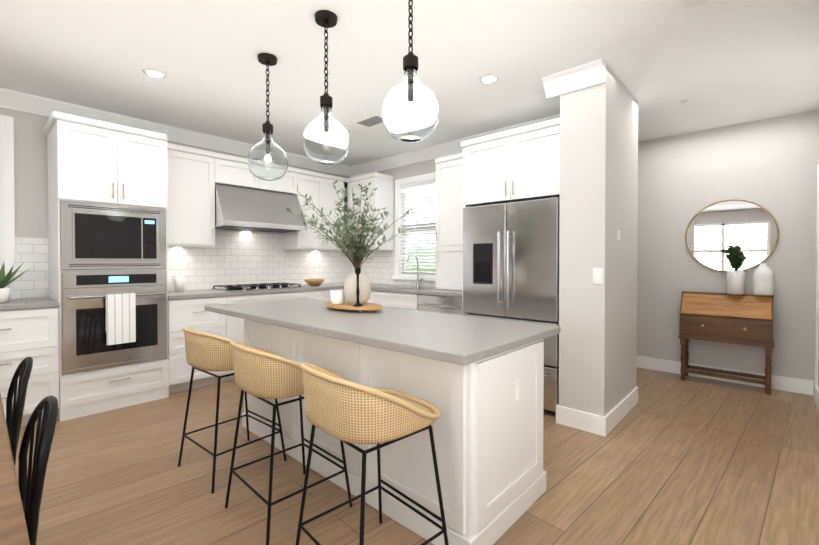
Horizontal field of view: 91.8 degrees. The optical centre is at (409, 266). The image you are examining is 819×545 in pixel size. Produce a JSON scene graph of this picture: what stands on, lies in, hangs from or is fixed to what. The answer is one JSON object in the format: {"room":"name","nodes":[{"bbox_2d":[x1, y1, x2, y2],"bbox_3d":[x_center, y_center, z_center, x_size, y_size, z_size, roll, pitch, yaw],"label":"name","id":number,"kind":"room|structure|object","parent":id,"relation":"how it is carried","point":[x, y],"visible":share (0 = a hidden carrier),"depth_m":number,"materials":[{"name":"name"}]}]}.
{"room":"kitchen and dining room","nodes":[
{"label":"kitchen and dining room","id":0,"kind":"room"},
{"bbox_2d":[0,107,349,298],"bbox_3d":[-3.385,-0.119,3.400,0.100,2.670,7.500,1,1,42],"label":"wall","id":1,"kind":"structure","parent":0,"point":[30,180],"depth_m":3.44,"materials":[{"name":"grey paint"}]},
{"bbox_2d":[0,115,18,277],"bbox_3d":[-3.647,-0.575,3.004,0.040,1.350,0.970,1,1,42],"label":"window","id":2,"kind":"structure","parent":1,"relation":"in","point":[7,228],"depth_m":3.31,"materials":[{"name":"white"}]},
{"bbox_2d":[0,88,351,176],"bbox_3d":[-3.311,-1.386,3.318,0.100,0.135,7.300,1,1,42],"label":"crown molding","id":3,"kind":"structure","parent":1,"relation":"attached to","point":[9,99],"depth_m":4.03,"materials":[{"name":"white wood"}]},
{"bbox_2d":[4,229,350,298],"bbox_3d":[-2.486,-0.125,4.306,0.008,0.780,4.750,1,1,42],"label":"tiled wall","id":4,"kind":"structure","parent":1,"relation":"attached to","point":[234,257],"depth_m":4.71,"materials":[{"name":"white tile"}]},
{"bbox_2d":[167,143,214,245],"bbox_3d":[-2.378,-0.718,4.149,0.350,0.990,0.526,1,1,42],"label":"upper cabinet","id":5,"kind":"object","parent":1,"relation":"attached to","point":[190,171],"depth_m":4.06,"materials":[{"name":"white paint"}]},
{"bbox_2d":[215,152,266,189],"bbox_3d":[-2.013,-1.058,4.546,0.350,0.320,0.559,1,1,42],"label":"upper cabinet","id":6,"kind":"object","parent":1,"relation":"attached to","point":[229,169],"depth_m":4.39,"materials":[{"name":"white paint"}]},
{"bbox_2d":[215,183,306,232],"bbox_3d":[-1.786,-0.661,4.643,0.560,0.472,0.990,1,1,42],"label":"range hood","id":7,"kind":"object","parent":1,"relation":"attached to","point":[246,208],"visible":0.81,"depth_m":4.46,"materials":[{"name":"silver metal"}]},
{"bbox_2d":[267,167,298,193],"bbox_3d":[-1.715,-1.061,4.872,0.350,0.320,0.559,1,1,42],"label":"upper cabinet","id":8,"kind":"object","parent":1,"relation":"attached to","point":[288,183],"depth_m":4.87,"materials":[{"name":"white paint"}]},
{"bbox_2d":[283,169,318,249],"bbox_3d":[-1.375,-0.731,5.248,0.350,0.990,0.450,1,1,42],"label":"upper cabinet","id":9,"kind":"object","parent":1,"relation":"attached to","point":[308,180],"depth_m":5.09,"materials":[{"name":"white paint"}]},
{"bbox_2d":[319,173,346,249],"bbox_3d":[-1.108,-0.734,5.491,0.419,0.990,0.509,1,1,42],"label":"upper cabinet","id":10,"kind":"object","parent":1,"relation":"attached to","point":[328,195],"depth_m":5.33,"materials":[{"name":"white paint"}]},
{"bbox_2d":[0,0,818,165],"bbox_3d":[-1.001,-1.470,2.171,5.260,0.060,8.920,1,1,42],"label":"ceiling","id":11,"kind":"structure","parent":0,"point":[718,63],"depth_m":2.77,"materials":[{"name":"white paint"}]},
{"bbox_2d":[142,68,166,77],"bbox_3d":[-1.908,-1.443,2.971,0.156,0.011,0.156,1,1,42],"label":"recessed light","id":12,"kind":"object","parent":11,"relation":"in","point":[152,72],"visible":1,"depth_m":2.96,"materials":[{"name":"white"}]},
{"bbox_2d":[247,53,287,180],"bbox_3d":[-0.985,-1.024,2.757,0.270,0.844,0.270,1,1,42],"label":"pendant light","id":13,"kind":"object","parent":11,"relation":"hanging from","point":[267,158],"visible":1,"depth_m":2.69,"materials":[{"name":"clear glass"}]},
{"bbox_2d":[302,10,349,164],"bbox_3d":[-0.482,-1.018,2.299,0.270,0.844,0.270,1,1,42],"label":"pendant light","id":14,"kind":"object","parent":11,"relation":"hanging from","point":[325,140],"visible":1,"depth_m":2.23,"materials":[{"name":"clear glass"}]},
{"bbox_2d":[353,114,382,127],"bbox_3d":[-0.376,-1.455,3.983,0.340,0.011,0.200,1,1,42],"label":"ceiling vent","id":15,"kind":"object","parent":11,"relation":"in","point":[372,120],"visible":0.79,"depth_m":3.98,"materials":[{"name":"white metal"}]},
{"bbox_2d":[382,0,438,141],"bbox_3d":[0.005,-1.013,1.854,0.270,0.844,0.270,1,1,42],"label":"pendant light","id":16,"kind":"object","parent":11,"relation":"hanging from","point":[410,109],"visible":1,"depth_m":1.77,"materials":[{"name":"clear glass"}]},
{"bbox_2d":[479,74,498,83],"bbox_3d":[0.615,-1.444,3.066,0.156,0.011,0.156,1,1,42],"label":"recessed light","id":17,"kind":"object","parent":11,"relation":"in","point":[488,78],"visible":1,"depth_m":3.06,"materials":[{"name":"white"}]},
{"bbox_2d":[552,58,605,97],"bbox_3d":[1.252,-1.381,2.905,0.320,0.135,0.100,1,1,42],"label":"crown molding","id":18,"kind":"structure","parent":11,"relation":"attached to","point":[584,76],"depth_m":2.90,"materials":[{"name":"white wood"}]},
{"bbox_2d":[682,0,707,6],"bbox_3d":[1.522,-1.421,2.103,0.130,0.034,0.130,1,1,42],"label":"smoke detector","id":19,"kind":"object","parent":11,"relation":"attached to","point":[689,3],"visible":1,"depth_m":2.12,"materials":[{"name":"white plastic"}]},
{"bbox_2d":[15,367,818,544],"bbox_3d":[-1.001,1.260,2.202,5.260,0.060,8.920,1,1,42],"label":"floor","id":20,"kind":"structure","parent":0,"point":[671,459],"depth_m":2.27,"materials":[{"name":"brown wood"}]},
{"bbox_2d":[0,393,29,544],"bbox_3d":[-1.859,0.863,1.086,2.390,0.760,1.040,1,1,42],"label":"dining table","id":21,"kind":"object","parent":20,"relation":"on","point":[13,529],"visible":1,"depth_m":0.83,"materials":[{"name":"brown wood"}]},
{"bbox_2d":[6,357,32,464],"bbox_3d":[-1.749,0.812,1.495,0.430,0.856,0.484,1,1,42],"label":"dining chair","id":22,"kind":"object","parent":20,"relation":"on","point":[22,373],"visible":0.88,"depth_m":1.59,"materials":[{"name":"black wood"}]},
{"bbox_2d":[0,306,58,426],"bbox_3d":[-3.194,0.770,3.072,0.620,0.901,0.658,1,1,42],"label":"base cabinet","id":23,"kind":"object","parent":20,"relation":"on","point":[29,327],"depth_m":3.00,"materials":[{"name":"white paint"}]},
{"bbox_2d":[0,298,58,309],"bbox_3d":[-3.407,0.302,2.822,0.635,0.039,1.308,1,1,42],"label":"countertop","id":24,"kind":"structure","parent":23,"relation":"on","point":[22,303],"depth_m":3.03,"materials":[{"name":"grey stone"}]},
{"bbox_2d":[0,262,28,302],"bbox_3d":[-3.169,0.112,3.060,0.443,0.333,0.376,1,1,42],"label":"agave plant","id":25,"kind":"object","parent":24,"relation":"on","point":[5,292],"visible":1,"depth_m":3.05,"materials":[{"name":"green plant"}]},
{"bbox_2d":[18,396,57,544],"bbox_3d":[-1.210,0.818,1.003,0.430,0.856,0.484,1,1,42],"label":"dining chair","id":26,"kind":"object","parent":20,"relation":"on","point":[31,485],"visible":0.88,"depth_m":1.19,"materials":[{"name":"black wood"}]},
{"bbox_2d":[43,111,168,421],"bbox_3d":[-2.683,0.004,3.540,0.731,2.420,0.790,1,1,42],"label":"tall cabinet","id":27,"kind":"object","parent":20,"relation":"on","point":[107,230],"visible":1,"depth_m":3.31,"materials":[{"name":"white paint"}]},
{"bbox_2d":[168,298,227,393],"bbox_3d":[-2.279,0.758,4.075,0.620,0.901,0.528,1,1,42],"label":"base cabinet","id":28,"kind":"object","parent":20,"relation":"on","point":[190,313],"depth_m":3.81,"materials":[{"name":"white paint"}]},
{"bbox_2d":[168,283,371,301],"bbox_3d":[-1.553,0.279,4.855,0.635,0.039,2.668,1,1,42],"label":"countertop","id":29,"kind":"structure","parent":28,"relation":"on","point":[172,296],"depth_m":4.19,"materials":[{"name":"grey stone"}]},
{"bbox_2d":[168,275,170,292],"bbox_3d":[-2.479,0.167,4.026,0.098,0.200,0.098,0,1,30],"label":"canister","id":30,"kind":"object","parent":29,"relation":"on","point":[169,276],"depth_m":4.02,"materials":[{"name":"white ceramic"}]},
{"bbox_2d":[174,275,183,291],"bbox_3d":[-2.392,0.181,4.122,0.088,0.170,0.088,0,1,30],"label":"canister","id":31,"kind":"object","parent":29,"relation":"on","point":[179,283],"depth_m":4.09,"materials":[{"name":"white ceramic"}]},
{"bbox_2d":[210,283,304,291],"bbox_3d":[-1.748,0.239,4.618,0.515,0.044,0.900,1,1,42],"label":"cooktop","id":32,"kind":"object","parent":29,"relation":"in","point":[250,287],"visible":1,"depth_m":4.47,"materials":[{"name":"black metal"}]},
{"bbox_2d":[304,279,324,285],"bbox_3d":[-1.245,0.214,5.202,0.270,0.080,0.270,1,1,42],"label":"bowl","id":33,"kind":"object","parent":29,"relation":"on","point":[314,282],"visible":1,"depth_m":5.13,"materials":[{"name":"brown wood"}]},
{"bbox_2d":[178,327,286,493],"bbox_3d":[-1.101,0.796,2.457,0.510,0.863,0.484,1,1,39],"label":"stool","id":34,"kind":"object","parent":20,"relation":"on","point":[206,352],"visible":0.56,"depth_m":2.23,"materials":[{"name":"wicker"}]},
{"bbox_2d":[228,290,307,380],"bbox_3d":[-1.745,0.751,4.661,0.620,0.901,1.059,1,1,42],"label":"base cabinet","id":35,"kind":"object","parent":20,"relation":"on","point":[235,325],"depth_m":4.19,"materials":[{"name":"white paint"}]},
{"bbox_2d":[225,341,351,544],"bbox_3d":[-0.621,0.802,2.020,0.510,0.863,0.484,1,1,44],"label":"stool","id":36,"kind":"object","parent":20,"relation":"on","point":[260,375],"visible":0.69,"depth_m":1.79,"materials":[{"name":"wicker"}]},
{"bbox_2d":[308,286,343,300],"bbox_3d":[-1.223,0.745,5.187,0.682,0.901,0.540,1,1,42],"label":"base cabinet","id":37,"kind":"object","parent":20,"relation":"on","point":[312,294],"depth_m":4.91,"materials":[{"name":"white paint"}]},
{"bbox_2d":[295,362,448,544],"bbox_3d":[-0.155,0.807,1.581,0.484,0.863,0.510,-1,1,-43],"label":"stool","id":38,"kind":"object","parent":20,"relation":"on","point":[347,412],"visible":1,"depth_m":1.38,"materials":[{"name":"wicker"}]},
{"bbox_2d":[367,290,415,309],"bbox_3d":[-0.076,0.748,4.898,1.004,0.901,0.622,1,1,42],"label":"base cabinet","id":39,"kind":"object","parent":20,"relation":"on","point":[403,301],"depth_m":4.58,"materials":[{"name":"white paint"}]},
{"bbox_2d":[242,318,545,544],"bbox_3d":[-0.261,0.795,2.585,2.062,0.860,0.742,1,1,42],"label":"kitchen island","id":40,"kind":"object","parent":20,"relation":"on","point":[478,382],"depth_m":1.87,"materials":[{"name":"white paint"}]},
{"bbox_2d":[205,298,560,365],"bbox_3d":[-0.407,0.344,2.686,2.510,0.040,0.930,1,1,42],"label":"island countertop","id":41,"kind":"structure","parent":40,"relation":"on","point":[458,340],"depth_m":2.14,"materials":[{"name":"grey stone"}]},
{"bbox_2d":[325,301,381,312],"bbox_3d":[-0.418,0.300,2.919,0.540,0.042,0.300,1,1,42],"label":"tray","id":42,"kind":"object","parent":41,"relation":"on","point":[346,305],"visible":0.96,"depth_m":2.78,"materials":[{"name":"brown wood"}]},
{"bbox_2d":[330,290,343,303],"bbox_3d":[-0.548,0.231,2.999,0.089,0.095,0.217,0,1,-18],"label":"candle","id":43,"kind":"object","parent":42,"relation":"on","point":[336,296],"visible":1,"depth_m":2.90,"materials":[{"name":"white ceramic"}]},
{"bbox_2d":[286,179,415,304],"bbox_3d":[-0.397,-0.157,2.935,0.925,0.873,1.008,1,1,42],"label":"vase","id":44,"kind":"object","parent":42,"relation":"on","point":[355,249],"visible":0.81,"depth_m":2.84,"materials":[{"name":"beige ceramic"}]},
{"bbox_2d":[353,268,361,306],"bbox_3d":[-0.363,0.146,2.785,0.064,0.270,0.062,1,1,42],"label":"candlestick","id":45,"kind":"object","parent":42,"relation":"on","point":[357,272],"visible":1,"depth_m":2.78,"materials":[{"name":"black metal"}]},
{"bbox_2d":[416,294,461,314],"bbox_3d":[0.497,0.754,4.376,0.675,0.901,0.622,1,1,42],"label":"dishwasher","id":46,"kind":"object","parent":20,"relation":"on","point":[424,302],"depth_m":4.12,"materials":[{"name":"silver metal"}]},
{"bbox_2d":[371,283,461,297],"bbox_3d":[0.054,0.280,4.765,1.861,0.039,0.635,1,1,42],"label":"countertop","id":47,"kind":"structure","parent":46,"relation":"on","point":[440,293],"depth_m":4.47,"materials":[{"name":"grey stone"}]},
{"bbox_2d":[435,158,470,293],"bbox_3d":[0.627,-0.447,4.427,0.580,1.418,0.350,1,1,42],"label":"tall cabinet","id":48,"kind":"object","parent":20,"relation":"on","point":[449,172],"depth_m":4.37,"materials":[{"name":"white paint"}]},
{"bbox_2d":[463,197,559,412],"bbox_3d":[1.065,0.322,3.707,0.910,1.780,0.796,1,1,42],"label":"fridge","id":49,"kind":"object","parent":20,"relation":"on","point":[510,261],"visible":0.62,"depth_m":3.38,"materials":[{"name":"silver metal"}]},
{"bbox_2d":[556,404,600,434],"bbox_3d":[1.263,1.153,2.981,0.326,0.135,0.016,1,1,42],"label":"baseboard","id":50,"kind":"structure","parent":20,"relation":"on","point":[573,418],"depth_m":2.97,"materials":[{"name":"white wood"}]},
{"bbox_2d":[678,291,773,394],"bbox_3d":[3.213,0.745,4.049,0.746,0.927,0.296,1,1,42],"label":"console desk","id":51,"kind":"object","parent":20,"relation":"on","point":[744,319],"visible":1,"depth_m":3.97,"materials":[{"name":"brown wood"}]},
{"bbox_2d":[722,244,745,293],"bbox_3d":[3.265,0.026,3.991,0.218,0.510,0.188,1,1,42],"label":"vase","id":52,"kind":"object","parent":51,"relation":"on","point":[735,281],"visible":1,"depth_m":3.96,"materials":[{"name":"white ceramic"}]},
{"bbox_2d":[752,263,773,295],"bbox_3d":[3.442,0.127,3.862,0.156,0.310,0.156,1,1,42],"label":"vase","id":53,"kind":"object","parent":51,"relation":"on","point":[763,279],"visible":1,"depth_m":3.81,"materials":[{"name":"white ceramic"}]},
{"bbox_2d":[378,99,637,387],"bbox_3d":[0.571,-0.136,4.800,3.860,2.670,0.100,1,1,42],"label":"wall","id":54,"kind":"structure","parent":0,"point":[417,169],"depth_m":3.53,"materials":[{"name":"grey paint"}]},
{"bbox_2d":[347,172,393,249],"bbox_3d":[-0.567,-0.733,5.466,0.590,0.990,0.419,1,1,42],"label":"upper cabinet","id":55,"kind":"object","parent":54,"relation":"attached to","point":[383,197],"depth_m":5.31,"materials":[{"name":"white paint"}]},
{"bbox_2d":[351,247,435,286],"bbox_3d":[0.039,-0.005,5.214,2.502,0.520,0.008,1,1,42],"label":"tiled wall","id":56,"kind":"structure","parent":54,"relation":"attached to","point":[378,267],"depth_m":5.58,"materials":[{"name":"white tile"}]},
{"bbox_2d":[392,172,435,280],"bbox_3d":[0.185,-0.494,5.114,1.010,1.350,0.150,1,1,42],"label":"window","id":57,"kind":"structure","parent":54,"relation":"in","point":[399,183],"depth_m":5.36,"materials":[{"name":"white wood"}]},
{"bbox_2d":[401,180,435,275],"bbox_3d":[0.185,-0.474,5.115,0.772,1.194,0.048,1,1,42],"label":"window blinds","id":58,"kind":"object","parent":57,"relation":"attached to","point":[408,200],"visible":0.62,"depth_m":5.15,"materials":[{"name":"white plastic"}]},
{"bbox_2d":[352,114,559,176],"bbox_3d":[0.426,-1.403,4.782,3.410,0.135,0.100,1,1,42],"label":"crown molding","id":59,"kind":"structure","parent":54,"relation":"attached to","point":[451,147],"depth_m":4.99,"materials":[{"name":"white wood"}]},
{"bbox_2d":[463,128,518,206],"bbox_3d":[0.964,-0.900,3.900,0.551,0.620,0.683,1,1,42],"label":"upper cabinet","id":60,"kind":"object","parent":54,"relation":"attached to","point":[517,164],"depth_m":3.64,"materials":[{"name":"white paint"}]},
{"bbox_2d":[519,118,559,200],"bbox_3d":[1.283,-0.897,3.609,0.551,0.620,0.683,1,1,42],"label":"upper cabinet","id":61,"kind":"object","parent":54,"relation":"attached to","point":[539,143],"depth_m":3.33,"materials":[{"name":"white paint"}]},
{"bbox_2d":[542,74,555,98],"bbox_3d":[1.325,-1.386,3.312,0.100,0.135,0.800,1,1,42],"label":"crown molding","id":62,"kind":"structure","parent":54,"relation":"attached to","point":[547,80],"depth_m":3.06,"materials":[{"name":"white wood"}]},
{"bbox_2d":[601,386,637,436],"bbox_3d":[1.711,1.151,3.189,0.016,0.135,0.926,1,1,42],"label":"baseboard","id":63,"kind":"structure","parent":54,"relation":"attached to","point":[606,424],"depth_m":3.08,"materials":[{"name":"white wood"}]},
{"bbox_2d":[559,64,634,416],"bbox_3d":[1.562,-0.118,3.267,0.330,2.670,0.830,1,1,42],"label":"pillar","id":64,"kind":"structure","parent":0,"point":[597,212],"depth_m":2.99,"materials":[{"name":"grey paint"}]},
{"bbox_2d":[593,268,602,283],"bbox_3d":[1.367,0.072,2.878,0.072,0.116,0.008,1,1,42],"label":"switch plate","id":65,"kind":"object","parent":64,"relation":"attached to","point":[597,275],"visible":1,"depth_m":2.88,"materials":[{"name":"white plastic"}]},
{"bbox_2d":[616,230,620,239],"bbox_3d":[1.621,-0.240,3.076,0.012,0.080,0.070,1,1,42],"label":"light switch","id":66,"kind":"object","parent":64,"relation":"attached to","point":[618,235],"visible":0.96,"depth_m":3.06,"materials":[{"name":"white plastic"}]},
{"bbox_2d":[637,109,818,380],"bbox_3d":[2.728,-0.135,4.754,3.010,2.670,0.100,1,1,42],"label":"wall","id":67,"kind":"structure","parent":0,"point":[770,165],"depth_m":4.12,"materials":[{"name":"grey paint"}]},
{"bbox_2d":[637,356,811,394],"bbox_3d":[2.719,1.133,4.699,2.890,0.135,0.016,1,1,42],"label":"baseboard","id":68,"kind":"structure","parent":67,"relation":"attached to","point":[796,385],"depth_m":4.10,"materials":[{"name":"white wood"}]},
{"bbox_2d":[686,199,778,271],"bbox_3d":[3.327,-0.313,4.124,0.754,0.754,0.019,1,1,42],"label":"round mirror","id":69,"kind":"object","parent":67,"relation":"attached to","point":[713,228],"visible":0.94,"depth_m":4.11,"materials":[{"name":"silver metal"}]},
{"bbox_2d":[818,156,818,387],"bbox_3d":[0.906,-0.085,0.448,0.100,2.670,8.920,1,1,42],"label":"wall","id":70,"kind":"structure","parent":0,"point":[818,350],"depth_m":3.52,"materials":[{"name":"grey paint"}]},
{"bbox_2d":[812,381,818,411],"bbox_3d":[0.863,1.182,0.502,0.016,0.135,8.720,1,1,42],"label":"baseboard","id":71,"kind":"structure","parent":70,"relation":"attached to","point":[817,389],"depth_m":3.46,"materials":[{"name":"white wood"}]},
{"bbox_2d":[814,164,818,399],"bbox_3d":[3.665,0.154,3.564,0.018,2.120,0.100,1,1,42],"label":"door frame","id":72,"kind":"structure","parent":70,"relation":"attached to","point":[816,305],"depth_m":3.53,"materials":[{"name":"white wood"}]},
{"label":"outside","id":73,"kind":"structure","parent":0,"visible":0},
{"bbox_2d":[407,186,435,271],"bbox_3d":[1.649,-0.564,5.977,4.800,4.500,0.100,1,1,42],"label":"outside view","id":74,"kind":"object","parent":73,"point":[421,189],"depth_m":7.28,"materials":[{"name":"green"}]}
]}

